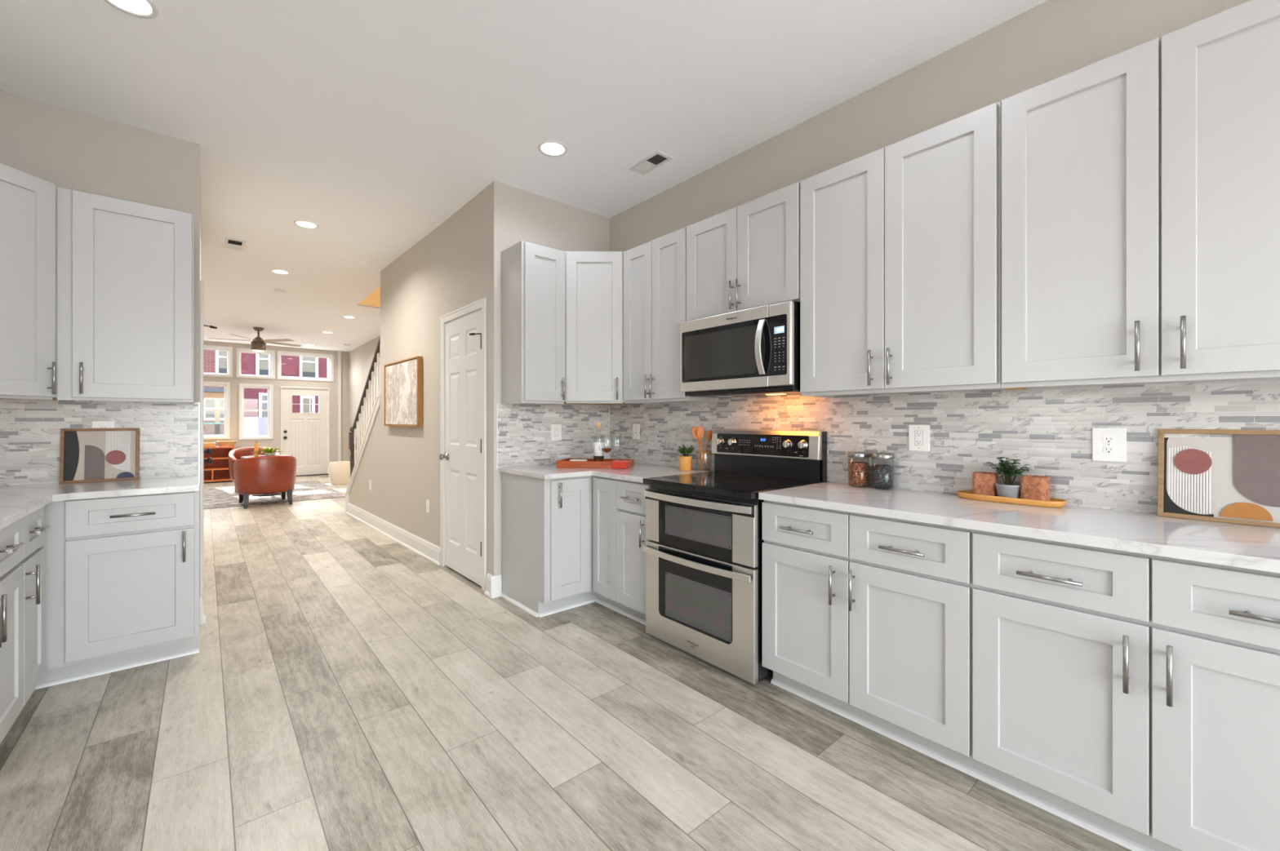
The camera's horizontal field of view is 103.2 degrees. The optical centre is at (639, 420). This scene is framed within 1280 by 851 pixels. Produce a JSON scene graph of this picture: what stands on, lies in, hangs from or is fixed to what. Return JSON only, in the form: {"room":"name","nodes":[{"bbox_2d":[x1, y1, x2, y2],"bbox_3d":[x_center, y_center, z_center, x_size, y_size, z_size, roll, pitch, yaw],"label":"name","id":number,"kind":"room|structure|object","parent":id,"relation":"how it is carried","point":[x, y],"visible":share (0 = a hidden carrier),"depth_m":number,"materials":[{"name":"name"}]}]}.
{"room":"kitchen","nodes":[
{"label":"kitchen","id":0,"kind":"room"},
{"bbox_2d":[0,90,199,402],"bbox_3d":[-3.180,-0.225,2.792,1.142,2.950,0.120,0,0,-41],"label":"wall","id":1,"kind":"structure","parent":0,"point":[67,148],"depth_m":2.85,"materials":[{"name":"beige paint"}]},
{"bbox_2d":[0,399,198,486],"bbox_3d":[-3.139,0.120,2.740,1.135,0.460,0.009,0,0,-41],"label":"backsplash","id":2,"kind":"structure","parent":1,"relation":"attached to","point":[30,429],"depth_m":2.79,"materials":[{"name":"tile"}]},
{"bbox_2d":[92,421,115,428],"bbox_3d":[-3.008,0.064,2.842,0.088,0.118,0.008,0,0,-41],"label":"wall outlet","id":3,"kind":"object","parent":2,"relation":"attached to","point":[95,424],"visible":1,"depth_m":2.84,"materials":[{"name":"white plastic"}]},
{"bbox_2d":[57,186,194,404],"bbox_3d":[-2.799,-0.635,2.792,0.511,1.066,0.348,0,0,-41],"label":"upper cabinet","id":4,"kind":"object","parent":1,"relation":"attached to","point":[126,268],"visible":1,"depth_m":2.68,"materials":[{"name":"white paint"}]},
{"bbox_2d":[198,402,199,475],"bbox_3d":[-2.705,0.120,3.111,0.006,0.460,0.014,0,0,-41],"label":"trim","id":5,"kind":"structure","parent":1,"relation":"attached to","point":[198,402],"depth_m":3.11,"materials":[{"name":"metal"}]},
{"bbox_2d":[200,185,200,279],"bbox_3d":[-3.920,-0.225,3.652,1.142,2.950,2.150,0,0,-41],"label":"wall","id":6,"kind":"structure","parent":0,"point":[200,185],"depth_m":3.65,"materials":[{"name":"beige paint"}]},
{"bbox_2d":[0,163,57,399],"bbox_3d":[-3.132,-0.638,2.331,0.604,1.073,0.610,0,0,-41],"label":"upper cabinet","id":7,"kind":"object","parent":6,"relation":"attached to","point":[28,202],"visible":0.96,"depth_m":2.42,"materials":[{"name":"white paint"}]},
{"bbox_2d":[200,595,206,625],"bbox_3d":[-2.719,1.177,3.155,0.030,0.145,0.126,0,0,-41],"label":"baseboard","id":8,"kind":"structure","parent":6,"relation":"attached to","point":[202,618],"depth_m":3.11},
{"bbox_2d":[200,280,217,614],"bbox_3d":[-3.021,0.182,3.548,0.086,2.136,0.852,0,0,-41],"label":"door","id":9,"kind":"structure","parent":6,"relation":"in","point":[209,451],"depth_m":3.20,"materials":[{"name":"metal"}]},
{"bbox_2d":[204,341,348,462],"bbox_3d":[-8.349,-0.225,10.797,3.750,2.950,0.160,0,0,-41],"label":"wall","id":10,"kind":"structure","parent":0,"point":[275,442],"depth_m":11.19,"materials":[{"name":"beige paint"}]},
{"bbox_2d":[204,381,230,439],"bbox_3d":[-8.789,-0.200,10.399,0.584,1.180,0.170,0,0,-41],"label":"window","id":11,"kind":"structure","parent":10,"relation":"in","point":[226,384],"depth_m":10.50,"materials":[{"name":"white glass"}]},
{"bbox_2d":[204,345,232,377],"bbox_3d":[-8.785,-1.210,10.402,0.655,0.630,0.170,0,0,-41],"label":"window","id":12,"kind":"structure","parent":10,"relation":"in","point":[229,349],"depth_m":10.49,"materials":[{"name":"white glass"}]},
{"bbox_2d":[235,347,275,379],"bbox_3d":[-8.240,-1.205,10.872,0.661,0.620,0.170,0,0,-41],"label":"window","id":13,"kind":"structure","parent":10,"relation":"in","point":[238,351],"depth_m":10.81,"materials":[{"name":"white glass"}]},
{"bbox_2d":[238,383,273,439],"bbox_3d":[-8.237,-0.182,10.874,0.586,1.185,0.170,0,0,-41],"label":"window","id":14,"kind":"structure","parent":10,"relation":"in","point":[241,386],"depth_m":10.83,"materials":[{"name":"white wood"}]},
{"bbox_2d":[280,386,329,476],"bbox_3d":[-7.539,0.252,11.423,0.923,1.997,0.148,0,0,-41],"label":"door","id":15,"kind":"structure","parent":10,"relation":"in","point":[305,437],"depth_m":11.44,"materials":[{"name":"paint"}]},
{"bbox_2d":[291,394,319,413],"bbox_3d":[-7.538,-0.365,11.428,0.541,0.424,0.033,0,0,-41],"label":"window grille","id":16,"kind":"object","parent":15,"relation":"attached to","point":[300,395],"depth_m":11.46,"materials":[{"name":"wood"}]},
{"bbox_2d":[276,351,333,382],"bbox_3d":[-7.556,-1.208,11.460,1.077,0.625,0.170,0,0,-41],"label":"window","id":17,"kind":"structure","parent":10,"relation":"in","point":[279,353],"depth_m":11.41,"materials":[{"name":"white wood"}]},
{"bbox_2d":[337,351,341,461],"bbox_3d":[-7.006,-0.181,11.820,0.060,2.863,0.039,0,0,-41],"label":"trim","id":18,"kind":"structure","parent":10,"relation":"attached to","point":[339,352],"depth_m":11.80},
{"bbox_2d":[357,286,380,307],"bbox_3d":[-2.643,-2.915,6.367,1.300,2.470,3.700,0,0,-41],"label":"wall","id":19,"kind":"structure","parent":0,"point":[373,300],"depth_m":7.47,"materials":[{"name":"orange paint"}]},
{"bbox_2d":[349,181,508,579],"bbox_3d":[-2.435,-0.226,5.254,0.132,2.953,4.343,0,0,-42],"label":"wall","id":20,"kind":"structure","parent":0,"point":[457,265],"depth_m":4.56,"materials":[{"name":"beige paint"}]},
{"bbox_2d":[345,394,380,513],"bbox_3d":[-3.409,0.475,6.330,0.154,1.549,1.532,0,0,-42],"label":"trim","id":21,"kind":"structure","parent":20,"relation":"attached to","point":[377,404],"depth_m":6.22,"materials":[{"name":"wood"}]},
{"bbox_2d":[346,503,439,565],"bbox_3d":[-2.830,1.177,5.590,0.030,0.145,3.276,0,0,-42],"label":"baseboard","id":22,"kind":"structure","parent":20,"relation":"attached to","point":[431,552],"depth_m":5.19,"materials":[{"name":"wood"}]},
{"bbox_2d":[384,355,422,426],"bbox_3d":[-2.389,-0.268,5.088,0.049,0.655,1.030,0,0,-42],"label":"framed canvas","id":23,"kind":"object","parent":20,"relation":"attached to","point":[403,379],"visible":1,"depth_m":4.99,"materials":[{"name":"fabric"}]},
{"bbox_2d":[426,499,429,513],"bbox_3d":[-1.935,0.784,4.621,0.008,0.115,0.070,0,0,-42],"label":"wall outlet","id":24,"kind":"object","parent":20,"relation":"attached to","point":[427,500],"visible":1,"depth_m":4.62,"materials":[{"name":"white plastic"}]},
{"bbox_2d":[439,297,486,592],"bbox_3d":[-1.403,0.179,4.044,0.170,2.142,0.909,0,0,-41],"label":"door","id":25,"kind":"structure","parent":20,"relation":"in","point":[463,331],"depth_m":4.01,"materials":[{"name":"white wood"}]},
{"bbox_2d":[484,573,502,598],"bbox_3d":[-1.049,1.177,3.628,0.082,0.145,0.128,0,0,-41],"label":"baseboard","id":26,"kind":"structure","parent":20,"relation":"attached to","point":[495,581],"depth_m":3.60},
{"bbox_2d":[496,403,497,470],"bbox_3d":[-1.017,0.113,3.602,0.008,0.475,0.012,0,0,-41],"label":"trim","id":27,"kind":"structure","parent":20,"relation":"attached to","point":[496,403],"depth_m":3.60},
{"bbox_2d":[0,0,1048,351],"bbox_3d":[-3.147,-1.805,4.745,4.020,0.389,16.300,0,0,-41],"label":"ceiling","id":28,"kind":"structure","parent":0,"point":[371,123],"depth_m":2.65,"materials":[{"name":"white paint"}]},
{"bbox_2d":[103,0,158,18],"bbox_3d":[-2.073,-1.698,2.049,0.186,0.005,0.186,0,0,-41],"label":"recessed light","id":29,"kind":"object","parent":28,"relation":"in","point":[145,9],"visible":1,"depth_m":2.08,"materials":[{"name":"white"}]},
{"bbox_2d":[223,237,245,251],"bbox_3d":[-3.877,-1.680,4.850,0.150,0.006,0.350,0,0,-41],"label":"ceiling vent","id":30,"kind":"object","parent":28,"relation":"in","point":[233,244],"visible":1,"depth_m":4.84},
{"bbox_2d":[213,327,302,352],"bbox_3d":[-6.787,-1.423,9.000,1.352,0.425,1.303,0,0,-41],"label":"ceiling fan","id":31,"kind":"object","parent":28,"relation":"hanging from","point":[257,344],"visible":1,"depth_m":8.91,"materials":[{"name":"brown metal"}]},
{"bbox_2d":[273,288,286,293],"bbox_3d":[-4.612,-1.650,6.493,0.136,0.034,0.136,0,0,-41],"label":"smoke detector","id":32,"kind":"object","parent":28,"relation":"attached to","point":[277,291],"visible":1,"depth_m":6.46,"materials":[{"name":"white plastic"}]},
{"bbox_2d":[270,269,290,274],"bbox_3d":[-4.057,-1.673,5.718,0.186,0.005,0.186,0,0,-41],"label":"recessed light","id":33,"kind":"object","parent":28,"relation":"in","point":[275,271],"visible":1,"depth_m":5.72,"materials":[{"name":"white"}]},
{"bbox_2d":[293,220,319,229],"bbox_3d":[-2.883,-1.690,4.380,0.186,0.005,0.186,0,0,-41],"label":"recessed light","id":34,"kind":"object","parent":28,"relation":"in","point":[303,224],"visible":1,"depth_m":4.38,"materials":[{"name":"white"}]},
{"bbox_2d":[537,140,567,156],"bbox_3d":[-0.546,-1.698,3.171,0.186,0.005,0.186,0,0,-41],"label":"recessed light","id":35,"kind":"object","parent":28,"relation":"in","point":[548,148],"visible":1,"depth_m":3.17,"materials":[{"name":"white"}]},
{"bbox_2d":[627,150,673,175],"bbox_3d":[0.068,-1.697,3.347,0.140,0.006,0.295,0,0,-41],"label":"ceiling vent","id":36,"kind":"object","parent":28,"relation":"in","point":[657,158],"visible":1,"depth_m":3.34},
{"bbox_2d":[508,185,609,405],"bbox_3d":[-0.639,-0.225,4.008,0.920,2.950,0.110,0,0,-41],"label":"wall","id":37,"kind":"structure","parent":0,"point":[534,219],"depth_m":3.91,"materials":[{"name":"beige paint"}]},
{"bbox_2d":[501,240,564,404],"bbox_3d":[-0.748,-0.661,3.600,0.333,1.090,0.358,0,0,-41],"label":"upper cabinet","id":38,"kind":"object","parent":37,"relation":"attached to","point":[533,275],"visible":1,"depth_m":3.50,"materials":[{"name":"white paint"}]},
{"bbox_2d":[497,403,608,469],"bbox_3d":[-0.637,0.113,3.931,0.997,0.475,0.009,0,0,-41],"label":"backsplash","id":39,"kind":"structure","parent":37,"relation":"attached to","point":[524,430],"depth_m":3.86,"materials":[{"name":"tile"}]},
{"bbox_2d":[551,424,561,440],"bbox_3d":[-0.646,0.093,3.912,0.090,0.124,0.008,0,0,-41],"label":"wall outlet","id":40,"kind":"object","parent":39,"relation":"attached to","point":[556,429],"visible":1,"depth_m":3.91,"materials":[{"name":"white plastic"}]},
{"bbox_2d":[554,426,558,439],"bbox_3d":[-0.645,0.093,3.910,0.033,0.100,0.003,0,0,-41],"label":"receptacle","id":41,"kind":"object","parent":40,"relation":"attached to","point":[556,428],"depth_m":3.91,"materials":[{"name":"white plastic"}]},
{"bbox_2d":[564,251,631,404],"bbox_3d":[-0.306,-0.664,3.830,0.636,1.084,0.583,0,0,-41],"label":"upper cabinet","id":42,"kind":"object","parent":37,"relation":"attached to","point":[594,280],"visible":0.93,"depth_m":3.61,"materials":[{"name":"white paint"}]},
{"bbox_2d":[0,475,1132,850],"bbox_3d":[-3.147,1.310,4.745,4.020,0.120,16.300,0,0,-41],"label":"floor","id":43,"kind":"structure","parent":0,"point":[346,688],"depth_m":1.95,"materials":[{"name":"grey wood"}]},
{"bbox_2d":[0,517,24,744],"bbox_3d":[-2.360,0.811,1.475,0.648,0.878,0.905,0,0,-41],"label":"base cabinet","id":44,"kind":"object","parent":43,"relation":"on","point":[11,537],"visible":0.98,"depth_m":1.90,"materials":[{"name":"white paint"}]},
{"bbox_2d":[0,475,199,529],"bbox_3d":[-2.506,0.355,2.012,1.142,0.032,1.919,0,0,-41],"label":"countertop","id":45,"kind":"structure","parent":44,"relation":"on","point":[16,502],"depth_m":2.48,"materials":[{"name":"white stone"}]},
{"bbox_2d":[59,428,139,484],"bbox_3d":[-2.998,0.193,2.821,0.302,0.296,0.062,0,0,-41],"label":"framed print","id":46,"kind":"object","parent":45,"relation":"on","point":[86,455],"visible":0.99,"depth_m":2.81,"materials":[{"name":"paper"}]},
{"bbox_2d":[16,506,49,706],"bbox_3d":[-2.787,0.811,1.972,0.648,0.878,0.415,0,0,-41],"label":"base cabinet","id":47,"kind":"object","parent":43,"relation":"on","point":[34,528],"visible":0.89,"depth_m":2.14,"materials":[{"name":"white paint"}]},
{"bbox_2d":[35,491,199,689],"bbox_3d":[-2.736,0.811,2.673,0.625,0.878,0.618,0,0,-41],"label":"base cabinet","id":48,"kind":"object","parent":43,"relation":"on","point":[122,573],"visible":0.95,"depth_m":2.49,"materials":[{"name":"white paint"}]},
{"bbox_2d":[204,445,234,484],"bbox_3d":[-8.698,0.887,10.114,0.930,0.725,0.360,0,0,-41],"label":"shelf unit","id":49,"kind":"object","parent":43,"relation":"on","point":[218,472],"visible":0.23,"depth_m":10.32,"materials":[{"name":"orange wood"}]},
{"bbox_2d":[204,442,215,447],"bbox_3d":[-8.661,0.487,10.094,0.320,0.075,0.240,0,0,-41],"label":"wooden crate","id":50,"kind":"object","parent":49,"relation":"on","point":[208,444],"visible":0.55,"depth_m":10.05,"materials":[{"name":"brown wood"}]},
{"bbox_2d":[216,440,237,446],"bbox_3d":[-8.412,0.471,10.334,0.339,0.100,0.339,0,0,-41],"label":"woven bowl","id":51,"kind":"object","parent":49,"relation":"on","point":[224,443],"visible":1,"depth_m":10.26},
{"bbox_2d":[204,480,345,509],"bbox_3d":[-6.658,1.238,8.526,2.554,0.016,2.913,0,0,-41],"label":"shag rug","id":52,"kind":"object","parent":43,"relation":"on","point":[224,496],"visible":0.48,"depth_m":8.29,"materials":[{"name":"fabric"}]},
{"bbox_2d":[228,447,280,492],"bbox_3d":[-6.946,0.865,9.145,0.750,0.738,0.685,0,0,-39],"label":"tub chair","id":53,"kind":"object","parent":52,"relation":"on","point":[235,455],"visible":0.21,"depth_m":9.15,"materials":[{"name":"leather"}]},
{"bbox_2d":[233,455,296,509],"bbox_3d":[-5.573,0.881,7.550,0.750,0.738,0.685,0,0,-44],"label":"tub chair","id":54,"kind":"object","parent":52,"relation":"on","point":[258,475],"visible":0.97,"depth_m":7.28,"materials":[{"name":"leather"}]},
{"bbox_2d":[240,454,293,496],"bbox_3d":[-6.191,0.912,8.420,0.700,0.643,0.700,0,0,-41],"label":"side table","id":55,"kind":"object","parent":52,"relation":"on","point":[242,457],"visible":0.32,"depth_m":8.32,"materials":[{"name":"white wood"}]},
{"bbox_2d":[253,441,258,456],"bbox_3d":[-6.288,0.472,8.310,0.056,0.238,0.056,0,0,-41],"label":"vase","id":56,"kind":"object","parent":55,"relation":"on","point":[256,443],"visible":0.91,"depth_m":8.29,"materials":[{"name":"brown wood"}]},
{"bbox_2d":[253,447,283,456],"bbox_3d":[-6.099,0.513,8.408,0.442,0.155,0.466,0,0,21],"label":"potted plant","id":57,"kind":"object","parent":55,"relation":"on","point":[268,452],"visible":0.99,"depth_m":8.34,"materials":[{"name":"green plant"}]},
{"bbox_2d":[328,461,350,484],"bbox_3d":[-5.888,1.034,9.999,0.435,0.426,0.415,0,0,-35],"label":"pouf","id":58,"kind":"object","parent":43,"relation":"on","point":[340,471],"visible":0.8,"depth_m":9.83,"materials":[{"name":"white fabric"}]},
{"bbox_2d":[348,335,380,476],"bbox_3d":[-3.074,-0.317,5.976,0.100,3.135,2.472,0,0,-43],"label":"stair railing","id":59,"kind":"object","parent":43,"relation":"on","point":[369,386],"visible":0.38,"depth_m":6.40,"materials":[{"name":"brown wood"}]},
{"bbox_2d":[500,472,626,617],"bbox_3d":[-0.348,0.811,3.606,0.983,0.878,0.874,0,0,-41],"label":"base cabinet","id":60,"kind":"object","parent":43,"relation":"on","point":[559,535],"visible":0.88,"depth_m":3.31,"materials":[{"name":"white paint"}]},
{"bbox_2d":[499,462,714,483],"bbox_3d":[-0.241,0.351,3.479,0.984,0.032,1.189,0,0,-41],"label":"countertop","id":61,"kind":"structure","parent":60,"relation":"on","point":[638,472],"depth_m":3.34,"materials":[{"name":"white stone"}]},
{"bbox_2d":[555,458,634,469],"bbox_3d":[-0.315,0.310,3.642,0.505,0.050,0.270,0,0,10],"label":"serving tray","id":62,"kind":"object","parent":61,"relation":"on","point":[590,463],"visible":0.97,"depth_m":3.53,"materials":[{"name":"brown wood"}]},
{"bbox_2d":[593,422,604,462],"bbox_3d":[-0.298,0.169,3.655,0.076,0.308,0.076,0,0,-41],"label":"wine bottle","id":63,"kind":"object","parent":62,"relation":"on","point":[598,454],"visible":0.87,"depth_m":3.62,"materials":[{"name":"clear glass"}]},
{"bbox_2d":[611,460,631,469],"bbox_3d":[-0.130,0.305,3.515,0.121,0.053,0.118,0,0,10],"label":"napkin","id":64,"kind":"object","parent":62,"relation":"on","point":[617,464],"visible":1,"depth_m":3.46,"materials":[{"name":"fabric"}]},
{"bbox_2d":[675,444,695,471],"bbox_3d":[0.309,0.249,3.419,0.129,0.172,0.140,0,0,27],"label":"potted plant","id":65,"kind":"object","parent":61,"relation":"on","point":[685,461],"visible":1,"depth_m":3.38,"materials":[{"name":"green plant"}]},
{"bbox_2d":[696,451,711,471],"bbox_3d":[0.422,0.271,3.376,0.108,0.125,0.102,0,0,-41],"label":"jar","id":66,"kind":"object","parent":61,"relation":"on","point":[700,452],"visible":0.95,"depth_m":3.35,"materials":[{"name":"clear glass"}]},
{"bbox_2d":[691,426,708,470],"bbox_3d":[0.404,0.186,3.395,0.114,0.286,0.019,0,0,14],"label":"wooden spoon","id":67,"kind":"object","parent":66,"relation":"in","point":[694,430],"visible":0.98,"depth_m":3.40,"materials":[{"name":"brown wood"}]},
{"bbox_2d":[697,426,703,469],"bbox_3d":[0.404,0.183,3.387,0.048,0.290,0.030,0,0,0],"label":"wooden spoon","id":68,"kind":"object","parent":66,"relation":"in","point":[700,429],"visible":0.98,"depth_m":3.39,"materials":[{"name":"brown wood"}]},
{"bbox_2d":[699,430,712,469],"bbox_3d":[0.440,0.197,3.381,0.093,0.265,0.019,0,0,18],"label":"wooden spoon","id":69,"kind":"object","parent":66,"relation":"in","point":[708,437],"visible":0.88,"depth_m":3.37,"materials":[{"name":"brown wood"}]},
{"bbox_2d":[616,479,650,625],"bbox_3d":[0.169,0.811,3.263,0.648,0.878,0.322,0,0,-41],"label":"base cabinet","id":70,"kind":"object","parent":43,"relation":"on","point":[630,499],"visible":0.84,"depth_m":3.10,"materials":[{"name":"white paint"}]},
{"bbox_2d":[642,429,826,684],"bbox_3d":[0.507,0.653,2.827,0.697,1.194,0.766,0,0,-41],"label":"range","id":71,"kind":"object","parent":43,"relation":"on","point":[703,549],"visible":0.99,"depth_m":2.65,"materials":[{"name":"silver metal"}]},
{"bbox_2d":[643,471,819,499],"bbox_3d":[0.490,0.348,2.813,0.597,0.032,0.762,0,0,-41],"label":"cooktop","id":72,"kind":"object","parent":71,"relation":"in","point":[732,485],"depth_m":2.74,"materials":[{"name":"black glass"}]},
{"bbox_2d":[762,500,979,779],"bbox_3d":[1.060,0.811,2.227,0.648,0.878,0.851,0,0,-41],"label":"base cabinet","id":73,"kind":"object","parent":43,"relation":"on","point":[867,620],"visible":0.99,"depth_m":1.97,"materials":[{"name":"white paint"}]},
{"bbox_2d":[758,482,1279,573],"bbox_3d":[1.629,0.351,1.579,0.629,0.032,2.579,0,0,-41],"label":"countertop","id":74,"kind":"structure","parent":73,"relation":"on","point":[1256,548],"depth_m":1.67,"materials":[{"name":"white stone"}]},
{"bbox_2d":[847,451,869,487],"bbox_3d":[1.111,0.247,2.578,0.103,0.173,0.103,0,0,-41],"label":"spice jar","id":75,"kind":"object","parent":74,"relation":"on","point":[858,472],"visible":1,"depth_m":2.54,"materials":[{"name":"clear glass"}]},
{"bbox_2d":[871,453,894,489],"bbox_3d":[1.191,0.247,2.486,0.103,0.173,0.103,0,0,-41],"label":"spice jar","id":76,"kind":"object","parent":74,"relation":"on","point":[882,474],"visible":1,"depth_m":2.45,"materials":[{"name":"clear glass"}]},
{"bbox_2d":[956,490,1066,507],"bbox_3d":[1.512,0.322,2.083,0.124,0.026,0.366,0,0,-41],"label":"wooden tray","id":77,"kind":"object","parent":74,"relation":"on","point":[1053,503],"visible":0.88,"depth_m":2.02,"materials":[{"name":"brown wood"}]},
{"bbox_2d":[972,471,997,496],"bbox_3d":[1.464,0.274,2.150,0.082,0.104,0.082,0,0,44],"label":"holder","id":78,"kind":"object","parent":77,"relation":"on","point":[983,482],"visible":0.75,"depth_m":2.12,"materials":[{"name":"metal"}]},
{"bbox_2d":[985,457,1032,498],"bbox_3d":[1.520,0.238,2.080,0.143,0.177,0.131,0,0,7],"label":"potted plant","id":79,"kind":"object","parent":77,"relation":"on","point":[1008,489],"visible":0.94,"depth_m":2.06,"materials":[{"name":"green plant"}]},
{"bbox_2d":[1020,475,1049,501],"bbox_3d":[1.571,0.274,2.015,0.082,0.104,0.082,0,0,-35],"label":"holder","id":80,"kind":"object","parent":77,"relation":"on","point":[1032,486],"visible":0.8,"depth_m":1.99,"materials":[{"name":"metal"}]},
{"bbox_2d":[1157,429,1279,528],"bbox_3d":[1.968,0.184,1.640,0.066,0.306,0.410,0,0,-41],"label":"framed print","id":81,"kind":"object","parent":74,"relation":"on","point":[1227,480],"visible":1,"depth_m":1.68,"materials":[{"name":"paper"}]},
{"bbox_2d":[972,529,1279,850],"bbox_3d":[1.618,0.811,1.579,0.648,0.878,0.860,0,0,-41],"label":"base cabinet","id":82,"kind":"object","parent":43,"relation":"on","point":[1131,700],"visible":0.99,"depth_m":1.42,"materials":[{"name":"white paint"}]},
{"bbox_2d":[348,0,1250,461],"bbox_3d":[-1.673,-0.350,6.014,0.130,3.200,16.300,0,0,-41],"label":"wall","id":83,"kind":"structure","parent":0,"point":[1053,39],"depth_m":2.43,"materials":[{"name":"beige paint"}]},
{"bbox_2d":[623,226,719,404],"bbox_3d":[0.188,-0.664,3.470,0.358,1.084,0.620,0,0,-41],"label":"upper cabinet","id":84,"kind":"object","parent":83,"relation":"attached to","point":[655,271],"visible":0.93,"depth_m":3.36,"materials":[{"name":"white paint"}]},
{"bbox_2d":[686,182,799,321],"bbox_3d":[0.648,-0.904,2.936,0.358,0.603,0.789,0,0,-41],"label":"upper cabinet","id":85,"kind":"object","parent":83,"relation":"attached to","point":[744,256],"visible":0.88,"depth_m":2.79,"materials":[{"name":"white paint"}]},
{"bbox_2d":[680,300,801,398],"bbox_3d":[0.616,-0.372,2.906,0.424,0.456,0.772,0,0,-41],"label":"microwave","id":86,"kind":"object","parent":85,"relation":"attached to","point":[754,352],"visible":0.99,"depth_m":2.74,"materials":[{"name":"silver metal"}]},
{"bbox_2d":[800,102,1017,398],"bbox_3d":[1.181,-0.664,2.316,0.358,1.084,0.842,0,0,-41],"label":"upper cabinet","id":87,"kind":"object","parent":83,"relation":"attached to","point":[900,241],"visible":0.96,"depth_m":2.16,"materials":[{"name":"white paint"}]},
{"bbox_2d":[608,379,1279,514],"bbox_3d":[1.231,0.065,2.532,0.009,0.570,4.552,0,0,-41],"label":"backsplash","id":88,"kind":"structure","parent":83,"relation":"attached to","point":[1050,430],"depth_m":2.19,"materials":[{"name":"tile"}]},
{"bbox_2d":[632,424,639,439],"bbox_3d":[-0.034,0.089,3.982,0.016,0.118,0.076,0,0,-41],"label":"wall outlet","id":89,"kind":"object","parent":88,"relation":"attached to","point":[635,427],"visible":1,"depth_m":3.98,"materials":[{"name":"white plastic"}]},
{"bbox_2d":[908,425,929,451],"bbox_3d":[1.326,0.084,2.409,0.008,0.124,0.092,0,0,-41],"label":"wall outlet","id":90,"kind":"object","parent":88,"relation":"attached to","point":[918,435],"visible":1,"depth_m":2.40,"materials":[{"name":"white plastic"}]},
{"bbox_2d":[915,427,922,448],"bbox_3d":[1.324,0.084,2.408,0.003,0.100,0.033,0,0,-41],"label":"receptacle","id":91,"kind":"object","parent":90,"relation":"attached to","point":[918,431],"depth_m":2.41,"materials":[{"name":"white plastic"}]},
{"bbox_2d":[1092,427,1126,462],"bbox_3d":[1.761,0.091,1.903,0.008,0.126,0.094,0,0,-41],"label":"wall outlet","id":92,"kind":"object","parent":88,"relation":"attached to","point":[1108,444],"visible":1,"depth_m":1.90,"materials":[{"name":"white plastic"}]},
{"bbox_2d":[1102,435,1115,453],"bbox_3d":[1.759,0.091,1.902,0.003,0.066,0.034,0,0,-41],"label":"receptacle","id":93,"kind":"object","parent":92,"relation":"attached to","point":[1108,442],"depth_m":1.90,"materials":[{"name":"white plastic"}]},
{"bbox_2d":[1000,0,1279,391],"bbox_3d":[1.734,-0.662,1.673,0.358,1.087,0.850,0,0,-41],"label":"upper cabinet","id":94,"kind":"object","parent":83,"relation":"attached to","point":[1140,184],"visible":1,"depth_m":1.60,"materials":[{"name":"white paint"}]},
{"label":"outside","id":95,"kind":"structure","parent":0,"visible":0},
{"bbox_3d":[-24.071,1.550,27.968,60.000,0.100,46.200,0,0,-41],"label":"ground","id":96,"kind":"structure","parent":95,"visible":0},
{"bbox_2d":[204,349,227,422],"bbox_3d":[-21.232,-2.650,22.462,5.120,8.200,6.250,0,0,-41],"label":"house","id":97,"kind":"structure","parent":96,"relation":"on","point":[215,361],"depth_m":21.43,"materials":[{"name":"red brick"}]},
{"bbox_2d":[204,399,224,413],"bbox_3d":[-17.950,-0.585,21.469,0.700,0.630,0.006,0,0,-41],"label":"window","id":98,"kind":"structure","parent":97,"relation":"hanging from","point":[209,403],"depth_m":21.37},
{"bbox_2d":[218,351,226,368],"bbox_3d":[-17.783,-2.933,21.612,0.280,1.433,0.006,0,0,-41],"label":"shade","id":99,"kind":"object","parent":97,"relation":"hanging from","point":[222,354],"depth_m":21.60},
{"bbox_2d":[244,417,267,435],"bbox_3d":[-12.768,0.690,20.149,5.033,1.620,1.812,0,0,-41],"label":"van","id":100,"kind":"object","parent":96,"relation":"on","point":[253,426],"visible":0.02,"depth_m":18.13,"materials":[{"name":"white paint"}]},
{"bbox_2d":[240,352,327,417],"bbox_3d":[-18.030,-2.850,25.218,3.330,8.600,6.250,0,0,-41],"label":"house","id":101,"kind":"structure","parent":96,"relation":"on","point":[251,363],"depth_m":23.12,"materials":[{"name":"red paint"}]},
{"bbox_2d":[258,393,267,417],"bbox_3d":[-16.605,0.100,22.605,0.620,2.620,0.069,0,0,-41],"label":"door","id":102,"kind":"structure","parent":101,"relation":"attached to","point":[263,397],"depth_m":22.49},
{"bbox_2d":[258,354,268,369],"bbox_3d":[-16.718,-2.952,22.529,0.350,1.396,0.006,0,0,-41],"label":"shade","id":103,"kind":"object","parent":101,"relation":"hanging from","point":[263,358],"depth_m":22.52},
{"bbox_2d":[302,398,312,413],"bbox_3d":[-15.475,-0.467,23.599,0.370,1.126,0.006,0,0,-41],"label":"window","id":104,"kind":"structure","parent":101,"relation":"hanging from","point":[305,401],"depth_m":23.59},
{"bbox_2d":[302,356,315,372],"bbox_3d":[-15.437,-2.952,23.631,0.530,1.396,0.006,0,0,-41],"label":"shade","id":105,"kind":"object","parent":101,"relation":"hanging from","point":[308,364],"depth_m":23.63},
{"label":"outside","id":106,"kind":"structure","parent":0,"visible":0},
{"bbox_3d":[-13.829,1.455,16.068,60.000,0.090,14.800,0,0,-41],"label":"sidewalk","id":107,"kind":"object","parent":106,"visible":0},
{"bbox_2d":[204,387,224,435],"bbox_3d":[-18.492,0.050,20.091,3.380,2.720,1.380,0,0,-41],"label":"porch","id":108,"kind":"object","parent":107,"relation":"on","point":[216,428],"visible":0.09,"depth_m":20.47,"materials":[{"name":"wood"}]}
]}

